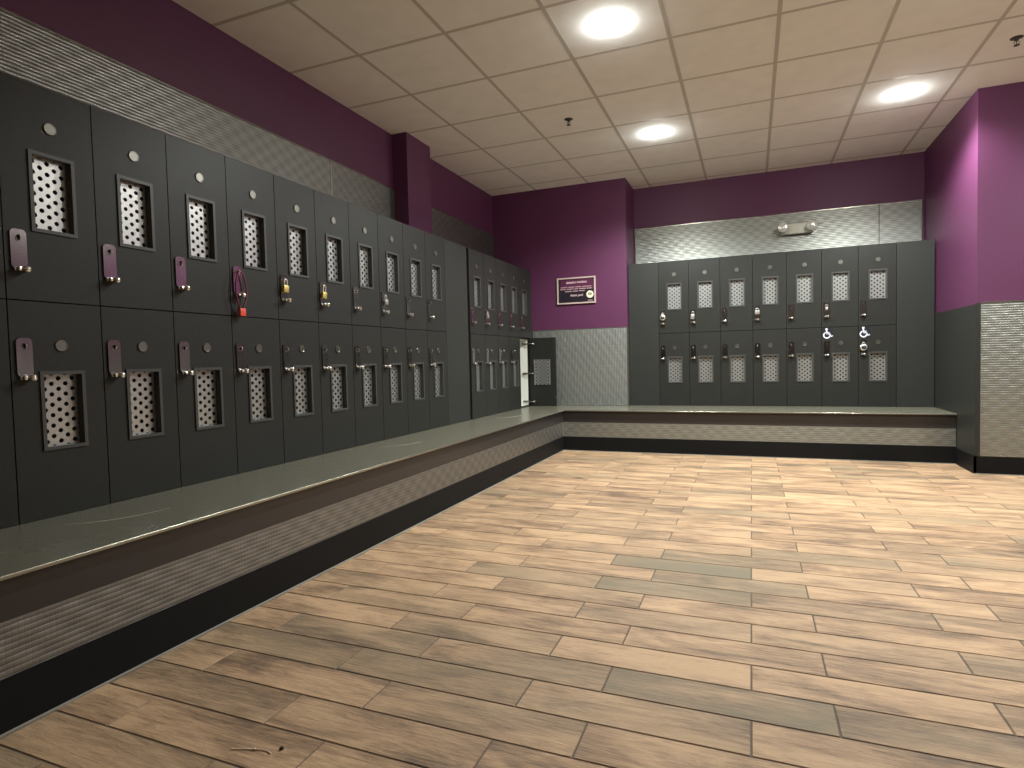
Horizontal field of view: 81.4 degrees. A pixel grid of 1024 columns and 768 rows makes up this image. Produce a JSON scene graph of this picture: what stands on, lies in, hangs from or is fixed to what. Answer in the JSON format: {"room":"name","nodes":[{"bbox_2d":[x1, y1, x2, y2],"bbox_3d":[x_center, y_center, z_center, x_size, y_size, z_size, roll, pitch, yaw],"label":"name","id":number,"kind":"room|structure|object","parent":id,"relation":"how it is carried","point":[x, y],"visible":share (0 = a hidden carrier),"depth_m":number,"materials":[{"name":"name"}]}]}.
{"room":"locker room","nodes":[
{"label":"locker room","id":0,"kind":"room"},
{"bbox_2d":[0,0,492,234],"bbox_3d":[-1.839,-0.587,3.114,0.120,2.904,9.652,0,2,22],"label":"wall","id":1,"kind":"structure","parent":0,"point":[162,40],"depth_m":3.48,"materials":[{"name":"purple paint"}]},
{"bbox_2d":[0,7,394,219],"bbox_3d":[-2.297,-1.257,1.819,0.009,0.467,6.972,0,2,22],"label":"wall panel","id":2,"kind":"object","parent":1,"relation":"attached to","point":[33,53],"depth_m":3.06,"materials":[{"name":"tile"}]},
{"bbox_2d":[432,207,493,256],"bbox_3d":[-0.531,-1.473,6.204,0.009,0.467,1.698,0,2,22],"label":"trim","id":3,"kind":"structure","parent":1,"relation":"attached to","point":[446,226],"depth_m":6.21,"materials":[{"name":"tile"}]},
{"bbox_2d":[392,132,431,233],"bbox_3d":[-0.866,-1.676,5.197,0.143,0.941,0.394,0,2,22],"label":"wall column","id":4,"kind":"structure","parent":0,"point":[410,156],"depth_m":5.05,"materials":[{"name":"purple paint"}]},
{"bbox_2d":[0,450,1023,767],"bbox_3d":[1.489,0.839,1.820,8.184,0.002,9.808,0,2,22],"label":"floor","id":5,"kind":"structure","parent":0,"point":[580,609],"depth_m":1.99,"materials":[{"name":"brown wood"}]},
{"bbox_2d":[231,748,270,753],"bbox_3d":[-0.640,0.900,1.464,0.109,0.005,0.012,-1,2,11],"label":"thread","id":6,"kind":"object","parent":5,"relation":"on","point":[231,748],"visible":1,"depth_m":1.47,"materials":[{"name":"beige fabric"}]},
{"bbox_2d":[0,404,956,738],"bbox_3d":[0.458,0.614,2.786,4.364,0.420,8.450,0,2,22],"label":"bench","id":7,"kind":"object","parent":5,"relation":"on","point":[90,597],"visible":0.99,"depth_m":2.49,"materials":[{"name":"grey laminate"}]},
{"bbox_2d":[0,299,18,528],"bbox_3d":[-1.949,0.107,1.961,0.487,0.772,0.312,0,2,22],"label":"locker","id":8,"kind":"object","parent":7,"relation":"on","point":[8,488],"visible":1,"depth_m":2.01,"materials":[{"name":"grey metal"}]},
{"bbox_2d":[0,207,5,298],"bbox_3d":[-1.967,-0.662,1.930,0.487,0.764,0.312,0,2,22],"label":"locker","id":9,"kind":"object","parent":8,"relation":"on","point":[2,278],"visible":1,"depth_m":2.00,"materials":[{"name":"black metal"}]},
{"bbox_2d":[6,300,109,523],"bbox_3d":[-1.832,0.093,2.251,0.487,0.772,0.312,0,2,22],"label":"locker","id":10,"kind":"object","parent":7,"relation":"on","point":[56,360],"visible":1,"depth_m":2.17,"materials":[{"name":"grey metal"}]},
{"bbox_2d":[0,71,99,305],"bbox_3d":[-1.850,-0.676,2.221,0.487,0.764,0.312,0,2,22],"label":"locker","id":11,"kind":"object","parent":10,"relation":"on","point":[47,204],"visible":1,"depth_m":2.14,"materials":[{"name":"grey metal"}]},
{"bbox_2d":[100,307,180,502],"bbox_3d":[-1.715,0.078,2.542,0.487,0.772,0.312,0,2,22],"label":"locker","id":12,"kind":"object","parent":7,"relation":"on","point":[138,350],"visible":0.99,"depth_m":2.46,"materials":[{"name":"grey metal"}]},
{"bbox_2d":[90,105,172,311],"bbox_3d":[-1.734,-0.691,2.511,0.487,0.764,0.312,0,2,22],"label":"locker","id":13,"kind":"object","parent":12,"relation":"on","point":[129,157],"visible":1,"depth_m":2.43,"materials":[{"name":"grey metal"}]},
{"bbox_2d":[173,312,237,486],"bbox_3d":[-1.598,0.064,2.832,0.487,0.772,0.312,0,2,22],"label":"locker","id":14,"kind":"object","parent":7,"relation":"on","point":[202,342],"visible":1,"depth_m":2.75,"materials":[{"name":"grey metal"}]},
{"bbox_2d":[165,134,230,315],"bbox_3d":[-1.617,-0.705,2.802,0.487,0.764,0.312,0,2,22],"label":"locker","id":15,"kind":"object","parent":14,"relation":"on","point":[196,187],"visible":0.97,"depth_m":2.72,"materials":[{"name":"grey metal"}]},
{"bbox_2d":[231,316,283,473],"bbox_3d":[-1.481,0.050,3.123,0.487,0.772,0.312,0,2,22],"label":"locker","id":16,"kind":"object","parent":7,"relation":"on","point":[255,341],"visible":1,"depth_m":3.05,"materials":[{"name":"grey metal"}]},
{"bbox_2d":[224,156,278,318],"bbox_3d":[-1.500,-0.719,3.092,0.487,0.764,0.312,0,2,22],"label":"locker","id":17,"kind":"object","parent":16,"relation":"on","point":[249,189],"visible":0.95,"depth_m":3.02,"materials":[{"name":"grey metal"}]},
{"bbox_2d":[235,271,247,316],"bbox_3d":[-1.324,-0.443,2.914,0.017,0.223,0.074,0,2,22],"label":"padlock","id":18,"kind":"object","parent":17,"relation":"attached to","point":[241,311],"visible":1,"depth_m":2.90,"materials":[{"name":"red"}]},
{"bbox_2d":[279,320,322,462],"bbox_3d":[-1.364,0.035,3.413,0.487,0.772,0.312,0,2,22],"label":"locker","id":19,"kind":"object","parent":7,"relation":"on","point":[299,340],"visible":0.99,"depth_m":3.34,"materials":[{"name":"grey metal"}]},
{"bbox_2d":[273,174,317,321],"bbox_3d":[-1.383,-0.734,3.383,0.487,0.764,0.312,0,2,22],"label":"locker","id":20,"kind":"object","parent":19,"relation":"on","point":[293,202],"visible":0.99,"depth_m":3.31,"materials":[{"name":"black metal"}]},
{"bbox_2d":[282,279,288,292],"bbox_3d":[-1.218,-0.529,3.197,0.017,0.076,0.039,0,2,22],"label":"padlock","id":21,"kind":"object","parent":20,"relation":"attached to","point":[285,288],"visible":1,"depth_m":3.19,"materials":[{"name":"gold metal"}]},
{"bbox_2d":[318,323,355,453],"bbox_3d":[-1.247,0.021,3.704,0.487,0.772,0.312,0,2,22],"label":"locker","id":22,"kind":"object","parent":7,"relation":"on","point":[335,340],"visible":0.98,"depth_m":3.63,"materials":[{"name":"grey metal"}]},
{"bbox_2d":[313,190,351,324],"bbox_3d":[-1.266,-0.748,3.673,0.487,0.764,0.312,0,2,22],"label":"locker","id":23,"kind":"object","parent":22,"relation":"on","point":[330,213],"visible":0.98,"depth_m":3.60,"materials":[{"name":"black metal"}]},
{"bbox_2d":[321,285,326,298],"bbox_3d":[-1.102,-0.540,3.486,0.017,0.082,0.040,0,2,22],"label":"padlock","id":24,"kind":"object","parent":23,"relation":"attached to","point":[323,294],"visible":1,"depth_m":3.48,"materials":[{"name":"gold metal"}]},
{"bbox_2d":[352,325,383,445],"bbox_3d":[-1.130,0.007,3.994,0.487,0.772,0.312,0,2,22],"label":"locker","id":25,"kind":"object","parent":7,"relation":"on","point":[366,340],"visible":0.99,"depth_m":3.92,"materials":[{"name":"grey metal"}]},
{"bbox_2d":[348,203,379,326],"bbox_3d":[-1.149,-0.762,3.964,0.487,0.764,0.312,0,2,22],"label":"locker","id":26,"kind":"object","parent":25,"relation":"on","point":[362,223],"visible":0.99,"depth_m":3.89,"materials":[{"name":"black metal"}]},
{"bbox_2d":[381,327,408,439],"bbox_3d":[-1.013,-0.008,4.285,0.487,0.772,0.312,0,2,22],"label":"locker","id":27,"kind":"object","parent":7,"relation":"on","point":[393,340],"visible":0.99,"depth_m":4.21,"materials":[{"name":"grey metal"}]},
{"bbox_2d":[377,214,404,328],"bbox_3d":[-1.032,-0.776,4.254,0.487,0.764,0.312,0,2,22],"label":"locker","id":28,"kind":"object","parent":27,"relation":"on","point":[389,231],"visible":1,"depth_m":4.19,"materials":[{"name":"black metal"}]},
{"bbox_2d":[405,329,429,433],"bbox_3d":[-0.896,-0.022,4.575,0.487,0.772,0.312,0,2,22],"label":"locker","id":29,"kind":"object","parent":7,"relation":"on","point":[416,340],"visible":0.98,"depth_m":4.51,"materials":[{"name":"grey metal"}]},
{"bbox_2d":[402,223,426,329],"bbox_3d":[-0.914,-0.791,4.545,0.487,0.764,0.312,0,2,22],"label":"locker","id":30,"kind":"object","parent":29,"relation":"on","point":[413,238],"visible":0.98,"depth_m":4.48,"materials":[{"name":"black metal"}]},
{"bbox_2d":[427,331,448,428],"bbox_3d":[-0.779,-0.036,4.866,0.487,0.772,0.312,0,2,22],"label":"locker","id":31,"kind":"object","parent":7,"relation":"on","point":[436,341],"visible":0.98,"depth_m":4.80,"materials":[{"name":"grey metal"}]},
{"bbox_2d":[424,231,445,331],"bbox_3d":[-0.797,-0.805,4.835,0.487,0.764,0.312,0,2,22],"label":"locker","id":32,"kind":"object","parent":31,"relation":"on","point":[434,245],"visible":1,"depth_m":4.77,"materials":[{"name":"black metal"}]},
{"bbox_2d":[444,239,470,424],"bbox_3d":[-0.651,-0.436,5.187,0.400,1.536,0.410,0,2,22],"label":"filler panel","id":33,"kind":"object","parent":7,"relation":"on","point":[455,267],"visible":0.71,"depth_m":5.10,"materials":[{"name":"grey metal"}]},
{"bbox_2d":[468,334,486,418],"bbox_3d":[-0.493,-0.071,5.575,0.487,0.772,0.306,0,2,22],"label":"locker","id":34,"kind":"object","parent":7,"relation":"on","point":[477,372],"visible":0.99,"depth_m":5.48,"materials":[{"name":"grey metal"}]},
{"bbox_2d":[466,248,484,334],"bbox_3d":[-0.512,-0.840,5.545,0.487,0.764,0.306,0,2,22],"label":"locker","id":35,"kind":"object","parent":34,"relation":"on","point":[474,259],"visible":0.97,"depth_m":5.45,"materials":[{"name":"grey metal"}]},
{"bbox_2d":[485,335,498,415],"bbox_3d":[-0.379,-0.085,5.860,0.487,0.772,0.306,0,2,22],"label":"locker","id":36,"kind":"object","parent":7,"relation":"on","point":[491,342],"visible":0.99,"depth_m":5.79,"materials":[{"name":"grey metal"}]},
{"bbox_2d":[482,253,496,335],"bbox_3d":[-0.397,-0.854,5.830,0.487,0.764,0.306,0,2,22],"label":"locker","id":37,"kind":"object","parent":36,"relation":"on","point":[489,263],"visible":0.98,"depth_m":5.77,"materials":[{"name":"grey metal"}]},
{"bbox_2d":[497,336,510,412],"bbox_3d":[-0.264,-0.099,6.145,0.487,0.772,0.306,0,2,22],"label":"locker","id":38,"kind":"object","parent":7,"relation":"on","point":[503,342],"visible":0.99,"depth_m":6.08,"materials":[{"name":"grey metal"}]},
{"bbox_2d":[496,259,508,336],"bbox_3d":[-0.282,-0.868,6.115,0.487,0.764,0.306,0,2,22],"label":"locker","id":39,"kind":"object","parent":38,"relation":"on","point":[501,266],"visible":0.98,"depth_m":6.04,"materials":[{"name":"grey metal"}]},
{"bbox_2d":[509,337,520,409],"bbox_3d":[-0.149,-0.113,6.430,0.487,0.772,0.306,0,2,22],"label":"locker","id":40,"kind":"object","parent":7,"relation":"on","point":[514,342],"visible":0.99,"depth_m":6.36,"materials":[{"name":"grey metal"}]},
{"bbox_2d":[507,263,519,336],"bbox_3d":[-0.168,-0.882,6.399,0.487,0.764,0.306,0,2,22],"label":"locker","id":41,"kind":"object","parent":40,"relation":"on","point":[513,283],"visible":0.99,"depth_m":6.34,"materials":[{"name":"grey metal"}]},
{"bbox_2d":[528,271,531,405],"bbox_3d":[0.031,-0.519,6.881,0.400,1.536,0.081,0,2,22],"label":"filler panel","id":42,"kind":"object","parent":7,"relation":"on","point":[529,272],"visible":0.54,"depth_m":6.79,"materials":[{"name":"grey metal"}]},
{"bbox_2d":[520,337,556,407],"bbox_3d":[0.098,-0.129,6.685,0.754,0.772,0.349,0,2,22],"label":"locker","id":43,"kind":"object","parent":7,"relation":"on","point":[541,349],"visible":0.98,"depth_m":6.72,"materials":[{"name":"grey metal"}]},
{"bbox_2d":[518,267,529,337],"bbox_3d":[-0.053,-0.896,6.684,0.487,0.764,0.306,0,2,22],"label":"locker","id":44,"kind":"object","parent":43,"relation":"on","point":[522,273],"visible":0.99,"depth_m":6.62,"materials":[{"name":"grey metal"}]},
{"bbox_2d":[628,262,659,404],"bbox_3d":[1.507,-0.545,6.637,0.316,1.536,0.400,0,2,22],"label":"filler panel","id":45,"kind":"object","parent":7,"relation":"on","point":[643,277],"visible":0.89,"depth_m":6.45,"materials":[{"name":"grey metal"}]},
{"bbox_2d":[659,333,689,404],"bbox_3d":[1.809,-0.165,6.535,0.310,0.772,0.487,0,2,22],"label":"locker","id":46,"kind":"object","parent":7,"relation":"on","point":[671,345],"visible":0.99,"depth_m":6.35,"materials":[{"name":"grey metal"}]},
{"bbox_2d":[658,260,688,333],"bbox_3d":[1.791,-0.933,6.505,0.310,0.764,0.487,0,2,22],"label":"locker","id":47,"kind":"object","parent":46,"relation":"on","point":[670,273],"visible":0.99,"depth_m":6.32,"materials":[{"name":"grey metal"}]},
{"bbox_2d":[689,332,720,405],"bbox_3d":[2.098,-0.167,6.419,0.310,0.772,0.487,0,2,22],"label":"locker","id":48,"kind":"object","parent":7,"relation":"on","point":[703,345],"visible":1,"depth_m":6.24,"materials":[{"name":"grey metal"}]},
{"bbox_2d":[688,257,720,332],"bbox_3d":[2.080,-0.936,6.388,0.310,0.764,0.487,0,2,22],"label":"locker","id":49,"kind":"object","parent":48,"relation":"on","point":[703,270],"visible":0.98,"depth_m":6.21,"materials":[{"name":"grey metal"}]},
{"bbox_2d":[721,330,752,405],"bbox_3d":[2.387,-0.169,6.302,0.310,0.772,0.487,0,2,22],"label":"locker","id":50,"kind":"object","parent":7,"relation":"on","point":[734,344],"visible":1,"depth_m":6.12,"materials":[{"name":"grey metal"}]},
{"bbox_2d":[720,254,752,330],"bbox_3d":[2.369,-0.938,6.272,0.310,0.764,0.487,0,2,22],"label":"locker","id":51,"kind":"object","parent":50,"relation":"on","point":[739,317],"visible":0.99,"depth_m":6.09,"materials":[{"name":"grey metal"}]},
{"bbox_2d":[753,329,786,405],"bbox_3d":[2.676,-0.172,6.186,0.310,0.772,0.487,0,2,22],"label":"locker","id":52,"kind":"object","parent":7,"relation":"on","point":[773,342],"visible":1,"depth_m":6.01,"materials":[{"name":"grey metal"}]},
{"bbox_2d":[752,251,785,329],"bbox_3d":[2.657,-0.941,6.155,0.310,0.764,0.487,0,2,22],"label":"locker","id":53,"kind":"object","parent":52,"relation":"on","point":[771,266],"visible":0.98,"depth_m":5.97,"materials":[{"name":"grey metal"}]},
{"bbox_2d":[786,328,821,405],"bbox_3d":[2.965,-0.174,6.069,0.310,0.772,0.487,0,2,22],"label":"locker","id":54,"kind":"object","parent":7,"relation":"on","point":[800,341],"visible":1,"depth_m":5.89,"materials":[{"name":"grey metal"}]},
{"bbox_2d":[786,249,820,328],"bbox_3d":[2.946,-0.943,6.039,0.310,0.764,0.487,0,2,22],"label":"locker","id":55,"kind":"object","parent":54,"relation":"on","point":[799,263],"visible":0.98,"depth_m":5.86,"materials":[{"name":"grey metal"}]},
{"bbox_2d":[821,326,857,405],"bbox_3d":[3.254,-0.176,5.953,0.310,0.772,0.487,0,2,22],"label":"locker","id":56,"kind":"object","parent":7,"relation":"on","point":[836,341],"visible":0.99,"depth_m":5.77,"materials":[{"name":"grey metal"}]},
{"bbox_2d":[821,246,857,327],"bbox_3d":[3.235,-0.945,5.923,0.310,0.764,0.487,0,2,22],"label":"locker","id":57,"kind":"object","parent":56,"relation":"on","point":[842,312],"visible":0.98,"depth_m":5.74,"materials":[{"name":"black metal"}]},
{"bbox_2d":[858,325,895,406],"bbox_3d":[3.543,-0.179,5.837,0.310,0.772,0.487,0,2,22],"label":"locker","id":58,"kind":"object","parent":7,"relation":"on","point":[879,339],"visible":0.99,"depth_m":5.66,"materials":[{"name":"grey metal"}]},
{"bbox_2d":[860,342,866,350],"bbox_3d":[3.347,-0.360,5.660,0.062,0.082,0.030,0,2,22],"label":"padlock","id":59,"kind":"object","parent":58,"relation":"attached to","point":[863,347],"visible":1,"depth_m":5.66,"materials":[{"name":"silver metal"}]},
{"bbox_2d":[858,242,895,325],"bbox_3d":[3.524,-0.948,5.806,0.310,0.764,0.487,0,2,22],"label":"locker","id":60,"kind":"object","parent":58,"relation":"on","point":[874,311],"visible":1,"depth_m":5.63,"materials":[{"name":"black metal"}]},
{"bbox_2d":[896,239,934,406],"bbox_3d":[3.817,-0.564,5.705,0.297,1.536,0.400,0,2,22],"label":"filler panel","id":61,"kind":"object","parent":7,"relation":"on","point":[915,260],"visible":0.89,"depth_m":5.52,"materials":[{"name":"grey metal"}]},
{"bbox_2d":[492,178,633,405],"bbox_3d":[0.632,-0.800,7.001,1.560,2.904,0.582,0,2,22],"label":"wall","id":62,"kind":"structure","parent":0,"point":[585,229],"depth_m":6.65,"materials":[{"name":"purple paint"}]},
{"bbox_2d":[557,276,595,304],"bbox_3d":[0.716,-1.042,6.630,0.441,0.293,0.019,0,2,22],"label":"wall sign","id":63,"kind":"object","parent":62,"relation":"attached to","point":[573,290],"visible":1,"depth_m":6.63,"materials":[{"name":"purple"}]},
{"bbox_2d":[561,285,591,300],"bbox_3d":[0.716,-1.004,6.632,0.370,0.166,0.001,0,2,22],"label":"print","id":64,"kind":"object","parent":63,"relation":"attached to","point":[568,292],"depth_m":6.63,"materials":[{"name":"red"}]},
{"bbox_2d":[533,327,629,405],"bbox_3d":[0.769,-0.190,6.692,1.092,0.858,0.078,0,2,22],"label":"wall panel","id":65,"kind":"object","parent":62,"relation":"attached to","point":[593,364],"depth_m":6.60,"materials":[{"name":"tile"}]},
{"bbox_2d":[172,0,1023,195],"bbox_3d":[1.440,-2.042,1.668,7.165,0.020,9.652,0,2,22],"label":"ceiling","id":66,"kind":"structure","parent":0,"point":[733,87],"depth_m":4.05,"materials":[{"name":"tile"}]},
{"bbox_2d":[564,118,572,125],"bbox_3d":[0.456,-2.111,4.794,0.072,0.053,0.072,0,2,22],"label":"sprinkler head","id":67,"kind":"object","parent":66,"relation":"attached to","point":[568,120],"visible":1,"depth_m":4.79},
{"bbox_2d":[597,17,621,30],"bbox_3d":[0.562,-2.070,3.437,0.140,0.030,0.140,0,2,22],"label":"recessed light","id":68,"kind":"object","parent":66,"relation":"in","point":[608,23],"visible":1,"depth_m":3.41,"materials":[{"name":"white"}]},
{"bbox_2d":[648,130,664,136],"bbox_3d":[1.245,-2.154,5.133,0.140,0.030,0.140,0,2,22],"label":"recessed light","id":69,"kind":"object","parent":66,"relation":"in","point":[656,133],"visible":1,"depth_m":5.11,"materials":[{"name":"white"}]},
{"bbox_2d":[893,89,914,97],"bbox_3d":[2.932,-2.167,4.453,0.140,0.030,0.140,0,2,22],"label":"recessed light","id":70,"kind":"object","parent":66,"relation":"in","point":[905,92],"visible":1,"depth_m":4.43,"materials":[{"name":"white"}]},
{"bbox_2d":[1010,35,1023,46],"bbox_3d":[3.141,-2.132,3.702,0.072,0.053,0.072,0,2,22],"label":"sprinkler head","id":71,"kind":"object","parent":66,"relation":"attached to","point":[1015,38],"visible":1,"depth_m":3.70},
{"bbox_2d":[633,152,924,381],"bbox_3d":[2.756,-0.828,6.416,2.818,2.904,0.120,0,2,22],"label":"wall","id":72,"kind":"structure","parent":0,"point":[896,178],"depth_m":6.25,"materials":[{"name":"purple paint"}]},
{"bbox_2d":[635,199,921,263],"bbox_3d":[2.711,-1.556,6.328,2.786,0.467,0.010,0,2,22],"label":"wall panel","id":73,"kind":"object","parent":72,"relation":"attached to","point":[901,221],"depth_m":6.29,"materials":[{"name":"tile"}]},
{"bbox_2d":[778,220,816,235],"bbox_3d":[2.952,-1.615,6.165,0.360,0.112,0.116,0,2,22],"label":"emergency light","id":74,"kind":"object","parent":72,"relation":"attached to","point":[808,227],"visible":1,"depth_m":6.16,"materials":[{"name":"beige"}]},
{"bbox_2d":[879,204,879,243],"bbox_3d":[3.665,-1.561,5.939,0.008,0.461,0.006,0,2,22],"label":"trim","id":75,"kind":"structure","parent":72,"relation":"attached to","point":[879,204],"depth_m":5.93,"materials":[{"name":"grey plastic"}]},
{"bbox_2d":[924,81,1023,406],"bbox_3d":[5.080,-0.816,4.684,2.787,2.904,1.597,0,2,22],"label":"wall","id":76,"kind":"structure","parent":0,"point":[974,168],"depth_m":4.44,"materials":[{"name":"purple paint"}]},
{"bbox_2d":[935,303,980,455],"bbox_3d":[3.707,-0.055,4.976,0.034,1.154,1.069,0,2,22],"label":"wainscoting","id":77,"kind":"structure","parent":76,"relation":"attached to","point":[958,330],"depth_m":4.78,"materials":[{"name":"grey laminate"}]},
{"bbox_2d":[956,448,1023,475],"bbox_3d":[4.834,0.594,4.205,2.707,0.136,0.446,0,2,22],"label":"baseboard","id":78,"kind":"structure","parent":76,"relation":"attached to","point":[986,465],"depth_m":4.47,"materials":[{"name":"black"}]},
{"bbox_2d":[980,300,1023,457],"bbox_3d":[4.761,-0.043,3.982,2.665,1.163,0.012,0,2,22],"label":"wainscoting","id":79,"kind":"structure","parent":76,"relation":"attached to","point":[1002,322],"depth_m":4.43,"materials":[{"name":"tile"}]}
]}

